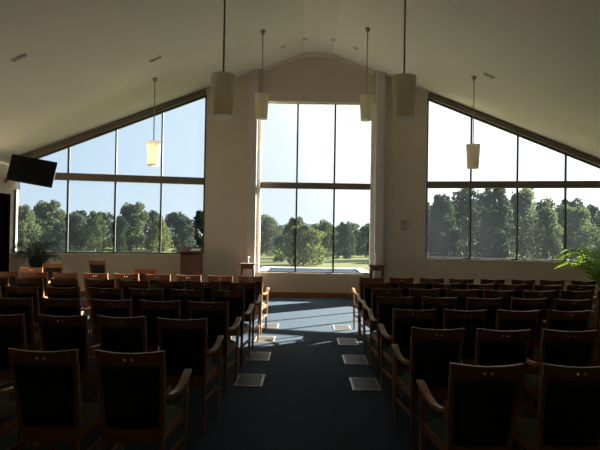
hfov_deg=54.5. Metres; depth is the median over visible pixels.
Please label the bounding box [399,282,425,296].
chair
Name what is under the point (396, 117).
diffuser
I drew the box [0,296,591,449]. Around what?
floor
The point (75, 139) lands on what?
trim
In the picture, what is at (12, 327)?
chair
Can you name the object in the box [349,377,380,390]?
floor vent
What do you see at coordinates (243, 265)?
pedestal stand
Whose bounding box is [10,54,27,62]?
ceiling vent
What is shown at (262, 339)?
floor vent
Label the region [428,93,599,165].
trim
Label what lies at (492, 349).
chair
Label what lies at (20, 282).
armchair
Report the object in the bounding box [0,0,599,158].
ceiling
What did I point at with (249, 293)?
armchair
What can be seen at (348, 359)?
floor vent
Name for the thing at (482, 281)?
armchair
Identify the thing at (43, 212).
tree
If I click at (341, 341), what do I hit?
floor vent
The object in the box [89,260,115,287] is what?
chair
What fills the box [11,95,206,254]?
window
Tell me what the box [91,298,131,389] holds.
armchair
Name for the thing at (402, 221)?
wall sconce
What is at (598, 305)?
chair
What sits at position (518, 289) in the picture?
armchair
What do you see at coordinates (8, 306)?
armchair
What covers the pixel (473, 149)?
pendant lamp
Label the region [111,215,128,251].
tree
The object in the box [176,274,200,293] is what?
armchair
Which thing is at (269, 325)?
floor vent
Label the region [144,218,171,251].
tree
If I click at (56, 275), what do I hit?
armchair
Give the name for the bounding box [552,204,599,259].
tree
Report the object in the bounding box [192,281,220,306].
chair
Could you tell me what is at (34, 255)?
potted palm
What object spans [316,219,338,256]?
tree
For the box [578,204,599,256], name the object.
tree
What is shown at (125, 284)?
chair
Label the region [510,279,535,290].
chair
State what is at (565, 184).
window
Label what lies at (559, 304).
armchair
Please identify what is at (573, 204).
tree
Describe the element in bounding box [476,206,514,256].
tree
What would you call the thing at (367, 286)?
armchair
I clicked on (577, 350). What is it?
armchair
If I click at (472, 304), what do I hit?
armchair
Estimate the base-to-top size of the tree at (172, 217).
7.240 m
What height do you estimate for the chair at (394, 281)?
0.927 m
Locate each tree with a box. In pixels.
[17,204,41,250]
[25,199,65,250]
[42,213,79,246]
[52,220,68,251]
[64,212,90,249]
[69,210,89,242]
[78,210,108,251]
[89,212,117,247]
[111,201,149,250]
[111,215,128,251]
[142,210,170,249]
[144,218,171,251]
[164,211,187,247]
[171,216,196,252]
[188,210,202,246]
[260,213,282,255]
[272,235,285,261]
[273,224,330,265]
[279,223,312,248]
[283,216,307,257]
[310,223,332,252]
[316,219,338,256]
[334,221,355,258]
[335,222,360,255]
[355,225,369,256]
[427,193,459,256]
[427,201,463,254]
[441,188,488,257]
[475,188,515,258]
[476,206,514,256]
[497,188,547,259]
[521,206,563,259]
[524,196,557,256]
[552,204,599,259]
[553,197,585,232]
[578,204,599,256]
[587,213,599,258]
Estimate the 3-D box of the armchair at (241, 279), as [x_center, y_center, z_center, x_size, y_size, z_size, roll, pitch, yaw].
[-0.777,1.271,9.457,0.523,0.927,0.637,1,-1,2]
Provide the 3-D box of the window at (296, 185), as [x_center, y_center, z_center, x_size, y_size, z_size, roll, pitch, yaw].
[0.397,-0.954,14.924,2.980,4.360,0.180,1,-1,0]
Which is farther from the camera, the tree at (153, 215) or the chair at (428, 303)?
the tree at (153, 215)
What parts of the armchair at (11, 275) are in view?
backrest, rail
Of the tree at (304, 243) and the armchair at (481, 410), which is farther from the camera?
the tree at (304, 243)
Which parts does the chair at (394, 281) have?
rail, backrest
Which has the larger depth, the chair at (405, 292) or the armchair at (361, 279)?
the armchair at (361, 279)
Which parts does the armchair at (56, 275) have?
rail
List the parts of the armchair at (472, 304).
rail, backrest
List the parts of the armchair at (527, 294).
rail, backrest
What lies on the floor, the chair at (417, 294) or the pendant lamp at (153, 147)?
the chair at (417, 294)
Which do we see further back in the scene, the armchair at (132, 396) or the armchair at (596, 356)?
the armchair at (596, 356)
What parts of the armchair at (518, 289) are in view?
backrest, rail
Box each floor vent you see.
[233,374,264,386]
[245,352,270,360]
[254,336,275,342]
[261,323,278,328]
[332,325,351,329]
[337,338,358,344]
[342,355,368,364]
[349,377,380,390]
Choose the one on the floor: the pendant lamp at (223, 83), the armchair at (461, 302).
the armchair at (461, 302)
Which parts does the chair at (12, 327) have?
rail, seat frame, backrest, rail, leg, leg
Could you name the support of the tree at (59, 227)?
on the lawn
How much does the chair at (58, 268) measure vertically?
0.927 m
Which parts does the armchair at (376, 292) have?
leg, armrest, seat frame, leg, backrest, rail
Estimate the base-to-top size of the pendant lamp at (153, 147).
1.906 m
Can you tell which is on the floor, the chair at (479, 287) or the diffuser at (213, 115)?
the chair at (479, 287)
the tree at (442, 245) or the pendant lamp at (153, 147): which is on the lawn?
the tree at (442, 245)
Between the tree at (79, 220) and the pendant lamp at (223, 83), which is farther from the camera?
the tree at (79, 220)
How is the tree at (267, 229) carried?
on the lawn
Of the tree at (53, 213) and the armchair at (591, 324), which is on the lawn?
the tree at (53, 213)
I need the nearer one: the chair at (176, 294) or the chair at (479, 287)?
the chair at (176, 294)
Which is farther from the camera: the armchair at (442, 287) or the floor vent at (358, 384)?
the armchair at (442, 287)
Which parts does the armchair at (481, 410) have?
leg, armrest, seat frame, seat, leg, rail, backrest, rail, leg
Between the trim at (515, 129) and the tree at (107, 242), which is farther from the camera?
the tree at (107, 242)
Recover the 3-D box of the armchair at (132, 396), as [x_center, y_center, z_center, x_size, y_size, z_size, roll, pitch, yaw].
[-0.972,1.178,3.576,0.523,0.927,0.637,1,-1,0]
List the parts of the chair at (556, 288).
rail, backrest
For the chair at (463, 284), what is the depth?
9.41 m
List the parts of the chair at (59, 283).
rail, backrest, seat frame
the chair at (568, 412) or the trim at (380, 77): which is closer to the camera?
the chair at (568, 412)
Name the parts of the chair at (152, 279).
rail, backrest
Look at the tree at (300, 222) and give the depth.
71.45 m
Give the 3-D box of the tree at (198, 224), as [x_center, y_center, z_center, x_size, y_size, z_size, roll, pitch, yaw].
[-16.518,1.002,97.158,4.854,7.143,5.347,1,-1,-12]
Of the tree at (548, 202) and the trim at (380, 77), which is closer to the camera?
the trim at (380, 77)
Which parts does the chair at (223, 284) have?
backrest, rail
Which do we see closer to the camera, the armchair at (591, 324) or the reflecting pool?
the armchair at (591, 324)
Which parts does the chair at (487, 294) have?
backrest, rail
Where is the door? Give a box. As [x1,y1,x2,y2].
[0,193,10,276]
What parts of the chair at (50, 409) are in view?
leg, rail, backrest, rail, leg, seat frame, leg, seat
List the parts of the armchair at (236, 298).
leg, rail, backrest, seat frame, leg, armrest, leg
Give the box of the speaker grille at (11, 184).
[8,180,14,187]
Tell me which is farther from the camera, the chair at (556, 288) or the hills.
the hills
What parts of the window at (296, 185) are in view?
sill rail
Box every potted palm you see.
[6,241,64,267]
[553,247,599,304]
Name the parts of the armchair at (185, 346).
leg, leg, rail, backrest, rail, seat frame, leg, seat, armrest, leg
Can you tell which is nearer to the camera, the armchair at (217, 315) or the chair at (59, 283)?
the armchair at (217, 315)
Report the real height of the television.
0.714 m
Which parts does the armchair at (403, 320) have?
leg, armrest, seat, leg, seat frame, backrest, rail, leg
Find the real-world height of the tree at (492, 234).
9.707 m
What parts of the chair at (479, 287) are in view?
backrest, rail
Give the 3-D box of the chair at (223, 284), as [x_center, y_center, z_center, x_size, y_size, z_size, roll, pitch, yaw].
[-1.274,1.263,9.469,0.395,0.927,0.612,1,-1,-1]
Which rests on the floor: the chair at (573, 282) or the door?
the chair at (573, 282)
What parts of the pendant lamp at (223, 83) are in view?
lamp shade, rod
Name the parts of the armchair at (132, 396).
leg, leg, rail, backrest, rail, seat frame, leg, seat, armrest, leg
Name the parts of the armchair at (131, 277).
rail, backrest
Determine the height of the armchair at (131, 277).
0.927 m
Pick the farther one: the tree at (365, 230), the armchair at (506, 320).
the tree at (365, 230)
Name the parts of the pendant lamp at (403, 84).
lamp shade, rod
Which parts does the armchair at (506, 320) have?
leg, backrest, rail, leg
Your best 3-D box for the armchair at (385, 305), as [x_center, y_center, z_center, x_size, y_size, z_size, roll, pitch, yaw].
[1.064,1.260,6.772,0.523,0.927,0.637,1,-1,2]
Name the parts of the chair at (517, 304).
backrest, rail, leg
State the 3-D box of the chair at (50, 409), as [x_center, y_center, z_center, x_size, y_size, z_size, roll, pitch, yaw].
[-1.462,1.169,3.569,0.395,0.927,0.612,1,-1,1]
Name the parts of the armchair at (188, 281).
rail, backrest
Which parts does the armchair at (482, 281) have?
rail, backrest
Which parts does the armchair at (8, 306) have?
backrest, rail, leg, seat frame, seat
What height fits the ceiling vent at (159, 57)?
0.118 m
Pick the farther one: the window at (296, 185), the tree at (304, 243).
the tree at (304, 243)
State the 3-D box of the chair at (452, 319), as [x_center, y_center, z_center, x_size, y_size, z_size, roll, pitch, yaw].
[1.536,1.252,5.683,0.395,0.927,0.612,1,-1,1]
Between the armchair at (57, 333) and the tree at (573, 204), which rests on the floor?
the armchair at (57, 333)
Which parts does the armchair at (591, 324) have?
seat, leg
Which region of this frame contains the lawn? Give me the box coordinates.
[18,238,599,271]
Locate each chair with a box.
[0,277,8,297]
[0,314,26,400]
[5,285,39,350]
[7,348,101,449]
[23,272,48,296]
[40,297,95,357]
[42,263,62,286]
[50,278,91,334]
[83,273,107,315]
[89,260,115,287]
[89,287,122,356]
[96,315,146,428]
[120,280,148,299]
[140,300,179,386]
[145,274,170,288]
[170,288,209,357]
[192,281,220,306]
[208,275,232,293]
[389,277,413,288]
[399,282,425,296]
[409,288,439,314]
[421,296,457,334]
[443,309,486,406]
[449,278,473,292]
[466,283,494,298]
[475,328,530,449]
[483,289,514,310]
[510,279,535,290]
[510,297,546,372]
[513,363,599,449]
[525,309,589,392]
[533,284,560,309]
[559,290,590,299]
[571,280,595,310]
[594,299,599,348]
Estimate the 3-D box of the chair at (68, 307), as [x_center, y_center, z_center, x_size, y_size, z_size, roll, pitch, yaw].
[-2.384,1.192,6.068,0.395,0.927,0.612,1,-1,2]
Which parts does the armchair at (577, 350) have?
seat frame, seat, armrest, leg, backrest, rail, leg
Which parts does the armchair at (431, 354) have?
leg, armrest, seat, leg, seat frame, rail, backrest, rail, leg, leg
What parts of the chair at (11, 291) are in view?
rail, backrest, leg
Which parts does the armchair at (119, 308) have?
leg, rail, backrest, leg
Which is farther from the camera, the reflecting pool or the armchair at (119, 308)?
the reflecting pool
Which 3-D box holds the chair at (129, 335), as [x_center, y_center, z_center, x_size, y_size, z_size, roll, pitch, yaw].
[-1.428,1.191,4.914,0.395,0.927,0.612,1,-1,2]
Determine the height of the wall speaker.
0.400 m
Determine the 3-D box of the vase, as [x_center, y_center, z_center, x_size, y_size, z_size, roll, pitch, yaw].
[1.864,0.840,14.277,0.104,0.280,0.104,1,-1,0]
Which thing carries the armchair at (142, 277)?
on the floor
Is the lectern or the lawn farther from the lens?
the lawn
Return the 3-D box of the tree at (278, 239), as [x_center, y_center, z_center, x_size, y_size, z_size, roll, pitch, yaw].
[-2.045,2.362,57.952,1.328,2.788,1.466,1,-1,-6]
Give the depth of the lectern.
13.96 m
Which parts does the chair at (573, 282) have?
rail, leg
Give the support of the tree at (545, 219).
on the lawn
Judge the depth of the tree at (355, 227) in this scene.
96.38 m
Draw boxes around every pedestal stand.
[239,263,255,276]
[368,265,385,281]
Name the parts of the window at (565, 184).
sill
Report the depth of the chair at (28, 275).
9.32 m
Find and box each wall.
[0,154,17,271]
[11,57,599,293]
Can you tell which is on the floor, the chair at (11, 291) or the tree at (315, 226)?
the chair at (11, 291)
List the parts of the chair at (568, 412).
seat frame, seat, leg, rail, rail, backrest, leg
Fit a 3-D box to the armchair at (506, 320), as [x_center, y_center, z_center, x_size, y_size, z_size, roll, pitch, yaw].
[2.031,1.260,5.722,0.523,0.927,0.637,1,-1,-1]
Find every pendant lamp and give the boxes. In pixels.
[147,77,160,165]
[211,0,235,117]
[255,29,268,119]
[360,27,373,121]
[392,0,415,119]
[466,76,479,168]
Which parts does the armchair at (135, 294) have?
leg, rail, backrest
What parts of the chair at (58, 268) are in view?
rail, backrest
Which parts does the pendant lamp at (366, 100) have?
rod, lamp shade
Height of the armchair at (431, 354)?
0.927 m
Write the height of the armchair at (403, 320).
0.927 m
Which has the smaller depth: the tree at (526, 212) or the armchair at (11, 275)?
the armchair at (11, 275)
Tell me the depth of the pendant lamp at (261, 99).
12.15 m
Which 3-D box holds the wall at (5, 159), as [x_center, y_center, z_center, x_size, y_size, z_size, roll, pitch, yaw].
[-7.000,-0.097,5.788,0.200,3.340,16.680,1,-1,0]
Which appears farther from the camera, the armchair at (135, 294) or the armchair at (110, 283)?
the armchair at (110, 283)
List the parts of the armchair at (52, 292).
rail, backrest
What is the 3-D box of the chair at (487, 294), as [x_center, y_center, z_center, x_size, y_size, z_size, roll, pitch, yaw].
[2.570,1.301,7.772,0.395,0.927,0.612,1,-1,2]
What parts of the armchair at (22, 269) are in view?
rail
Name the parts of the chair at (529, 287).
rail, backrest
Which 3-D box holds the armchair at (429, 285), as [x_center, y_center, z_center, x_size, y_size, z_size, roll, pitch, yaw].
[2.131,1.323,9.707,0.523,0.927,0.637,1,-1,1]
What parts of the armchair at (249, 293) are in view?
rail, backrest, seat frame, leg, armrest, leg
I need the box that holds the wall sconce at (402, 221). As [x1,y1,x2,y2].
[400,219,405,230]
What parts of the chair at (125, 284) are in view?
rail, backrest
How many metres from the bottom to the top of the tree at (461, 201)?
10.658 m
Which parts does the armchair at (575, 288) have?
rail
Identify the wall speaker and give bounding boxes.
[5,178,19,189]
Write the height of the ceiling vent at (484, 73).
0.118 m
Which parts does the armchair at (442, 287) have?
rail, backrest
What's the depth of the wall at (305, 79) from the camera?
14.81 m
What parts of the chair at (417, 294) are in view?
backrest, rail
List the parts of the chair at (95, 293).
leg, rail, backrest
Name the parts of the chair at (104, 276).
leg, rail, backrest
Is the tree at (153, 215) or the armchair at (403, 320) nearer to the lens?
the armchair at (403, 320)
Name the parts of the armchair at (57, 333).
leg, rail, backrest, leg, seat frame, seat, armrest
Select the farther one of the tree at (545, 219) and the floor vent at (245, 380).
the tree at (545, 219)
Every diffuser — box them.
[213,115,231,116]
[395,116,412,118]
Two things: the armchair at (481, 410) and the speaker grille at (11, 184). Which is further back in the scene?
the speaker grille at (11, 184)
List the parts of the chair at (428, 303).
backrest, rail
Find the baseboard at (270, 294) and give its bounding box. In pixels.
[80,291,356,297]
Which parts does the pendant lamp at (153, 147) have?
rod, lamp shade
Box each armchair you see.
[0,271,18,286]
[0,297,40,350]
[0,386,39,449]
[15,277,47,313]
[20,267,49,282]
[37,314,99,402]
[46,286,94,354]
[52,272,89,316]
[86,279,114,334]
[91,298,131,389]
[94,349,191,449]
[114,273,138,287]
[129,288,162,316]
[134,268,155,280]
[156,280,184,300]
[157,317,223,433]
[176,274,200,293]
[188,301,240,393]
[211,289,253,366]
[227,282,261,348]
[238,276,269,333]
[352,277,383,333]
[356,282,390,345]
[361,288,402,359]
[368,296,412,377]
[379,308,435,406]
[391,327,464,449]
[416,362,523,449]
[419,278,443,292]
[432,283,459,304]
[446,289,476,314]
[466,297,501,329]
[480,279,504,296]
[496,309,539,407]
[498,284,526,298]
[515,329,597,419]
[522,290,553,347]
[533,298,590,369]
[539,279,564,290]
[565,284,593,330]
[587,291,599,329]
[592,319,599,365]
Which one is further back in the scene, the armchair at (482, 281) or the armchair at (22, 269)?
the armchair at (22, 269)
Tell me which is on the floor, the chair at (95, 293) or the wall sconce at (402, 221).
the chair at (95, 293)
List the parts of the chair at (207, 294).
backrest, rail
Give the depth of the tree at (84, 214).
110.62 m
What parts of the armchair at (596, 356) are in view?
seat, leg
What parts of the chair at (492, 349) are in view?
leg, backrest, rail, leg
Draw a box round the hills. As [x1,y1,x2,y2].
[106,222,475,239]
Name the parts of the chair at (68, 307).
rail, backrest, seat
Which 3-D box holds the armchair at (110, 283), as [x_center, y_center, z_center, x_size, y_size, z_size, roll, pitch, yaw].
[-2.793,1.222,8.427,0.523,0.927,0.637,1,-1,1]
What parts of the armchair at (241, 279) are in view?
rail, backrest, seat frame, leg, leg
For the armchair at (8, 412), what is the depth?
3.60 m
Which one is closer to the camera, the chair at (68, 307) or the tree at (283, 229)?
the chair at (68, 307)
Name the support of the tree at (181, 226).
on the lawn
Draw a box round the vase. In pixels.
[374,254,377,264]
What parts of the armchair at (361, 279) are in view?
leg, leg, backrest, rail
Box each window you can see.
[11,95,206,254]
[256,102,374,273]
[425,98,599,262]
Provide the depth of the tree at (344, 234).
73.50 m
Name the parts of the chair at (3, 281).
backrest, rail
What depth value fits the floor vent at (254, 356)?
7.54 m
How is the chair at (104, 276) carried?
on the floor
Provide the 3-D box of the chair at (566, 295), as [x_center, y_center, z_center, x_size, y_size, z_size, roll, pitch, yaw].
[3.571,1.318,7.836,0.395,0.927,0.612,1,-1,-1]
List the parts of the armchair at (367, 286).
leg, armrest, seat frame, rail, backrest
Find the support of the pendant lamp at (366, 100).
hanging from the ceiling
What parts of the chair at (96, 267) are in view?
rail, backrest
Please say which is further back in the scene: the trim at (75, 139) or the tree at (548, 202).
the tree at (548, 202)
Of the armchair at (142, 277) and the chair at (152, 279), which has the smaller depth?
the chair at (152, 279)
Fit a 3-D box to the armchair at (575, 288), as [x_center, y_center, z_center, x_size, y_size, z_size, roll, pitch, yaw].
[4.094,1.342,8.803,0.523,0.927,0.637,1,-1,1]
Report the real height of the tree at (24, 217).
6.726 m
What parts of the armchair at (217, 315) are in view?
leg, rail, backrest, seat frame, leg, seat, armrest, leg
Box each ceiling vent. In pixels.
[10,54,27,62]
[150,56,162,61]
[483,72,494,78]
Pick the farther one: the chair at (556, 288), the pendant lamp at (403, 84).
the chair at (556, 288)
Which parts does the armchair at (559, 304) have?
backrest, rail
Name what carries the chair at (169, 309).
on the floor
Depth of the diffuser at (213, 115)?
7.24 m
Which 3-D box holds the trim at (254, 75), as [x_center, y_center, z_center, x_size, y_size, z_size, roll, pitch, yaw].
[-1.207,-1.070,14.746,0.210,5.752,0.160,1,-1,0]
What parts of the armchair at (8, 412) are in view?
armrest, seat, seat frame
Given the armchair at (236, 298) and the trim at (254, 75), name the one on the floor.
the armchair at (236, 298)
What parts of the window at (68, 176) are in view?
sill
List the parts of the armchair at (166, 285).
rail, backrest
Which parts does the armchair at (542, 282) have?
rail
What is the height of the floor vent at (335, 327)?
0.008 m
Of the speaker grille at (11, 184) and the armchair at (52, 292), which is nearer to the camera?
the armchair at (52, 292)
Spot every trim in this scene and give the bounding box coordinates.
[22,89,205,157]
[246,69,258,281]
[263,53,372,73]
[373,71,384,277]
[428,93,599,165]
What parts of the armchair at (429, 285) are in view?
rail, backrest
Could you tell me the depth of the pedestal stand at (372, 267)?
14.13 m
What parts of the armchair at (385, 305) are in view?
leg, armrest, leg, seat frame, rail, backrest, leg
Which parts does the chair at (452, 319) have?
leg, backrest, rail, rail, seat frame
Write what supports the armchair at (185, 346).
on the floor
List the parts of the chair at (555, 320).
seat frame, seat, leg, backrest, rail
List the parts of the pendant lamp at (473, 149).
lamp shade, rod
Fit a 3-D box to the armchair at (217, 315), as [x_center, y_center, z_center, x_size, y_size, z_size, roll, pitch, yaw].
[-0.898,1.216,6.003,0.523,0.927,0.637,1,-1,2]
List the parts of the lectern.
panel, panel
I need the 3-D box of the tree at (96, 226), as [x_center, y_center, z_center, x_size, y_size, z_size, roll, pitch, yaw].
[-29.809,0.941,84.074,4.029,6.174,3.806,0,-1,35]
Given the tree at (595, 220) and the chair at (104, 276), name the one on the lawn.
the tree at (595, 220)
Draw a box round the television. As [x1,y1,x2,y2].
[0,154,57,187]
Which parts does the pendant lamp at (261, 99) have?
rod, lamp shade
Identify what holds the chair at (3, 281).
on the floor
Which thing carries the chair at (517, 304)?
on the floor
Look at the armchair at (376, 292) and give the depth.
7.50 m
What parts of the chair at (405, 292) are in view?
rail, backrest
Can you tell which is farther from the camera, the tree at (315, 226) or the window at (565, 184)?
the tree at (315, 226)
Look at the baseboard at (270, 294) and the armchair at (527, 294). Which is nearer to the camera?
the armchair at (527, 294)
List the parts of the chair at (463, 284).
rail, backrest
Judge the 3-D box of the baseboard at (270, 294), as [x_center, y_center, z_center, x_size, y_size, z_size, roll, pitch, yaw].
[0.348,1.766,14.276,14.420,0.120,0.993,1,-1,0]
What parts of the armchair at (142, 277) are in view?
rail, backrest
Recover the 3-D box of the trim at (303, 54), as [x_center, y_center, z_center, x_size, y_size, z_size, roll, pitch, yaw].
[0.449,-4.124,14.838,2.840,0.513,0.050,1,-1,0]
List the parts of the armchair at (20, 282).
rail, backrest, leg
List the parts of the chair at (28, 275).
rail, backrest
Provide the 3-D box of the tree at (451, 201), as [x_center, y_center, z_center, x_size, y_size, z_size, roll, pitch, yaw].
[24.524,0.549,96.788,7.618,10.010,6.906,2,-1,-40]
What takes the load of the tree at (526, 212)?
on the lawn
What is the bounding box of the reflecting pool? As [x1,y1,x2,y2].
[259,267,368,272]
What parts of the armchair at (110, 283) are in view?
leg, rail, backrest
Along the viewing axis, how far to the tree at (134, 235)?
91.28 m
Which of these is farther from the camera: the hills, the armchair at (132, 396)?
the hills
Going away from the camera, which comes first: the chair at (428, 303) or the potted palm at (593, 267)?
the chair at (428, 303)
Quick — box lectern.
[179,247,203,287]
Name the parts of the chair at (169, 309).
seat frame, rail, rail, backrest, leg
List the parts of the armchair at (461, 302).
rail, backrest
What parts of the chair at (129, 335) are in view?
leg, rail, backrest, leg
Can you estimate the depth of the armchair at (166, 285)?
8.10 m
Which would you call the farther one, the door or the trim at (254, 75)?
the trim at (254, 75)
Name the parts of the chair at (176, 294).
rail, backrest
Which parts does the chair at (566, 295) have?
backrest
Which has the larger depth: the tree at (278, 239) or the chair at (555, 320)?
the tree at (278, 239)
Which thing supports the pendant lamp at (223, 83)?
hanging from the ceiling
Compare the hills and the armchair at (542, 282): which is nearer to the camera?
the armchair at (542, 282)

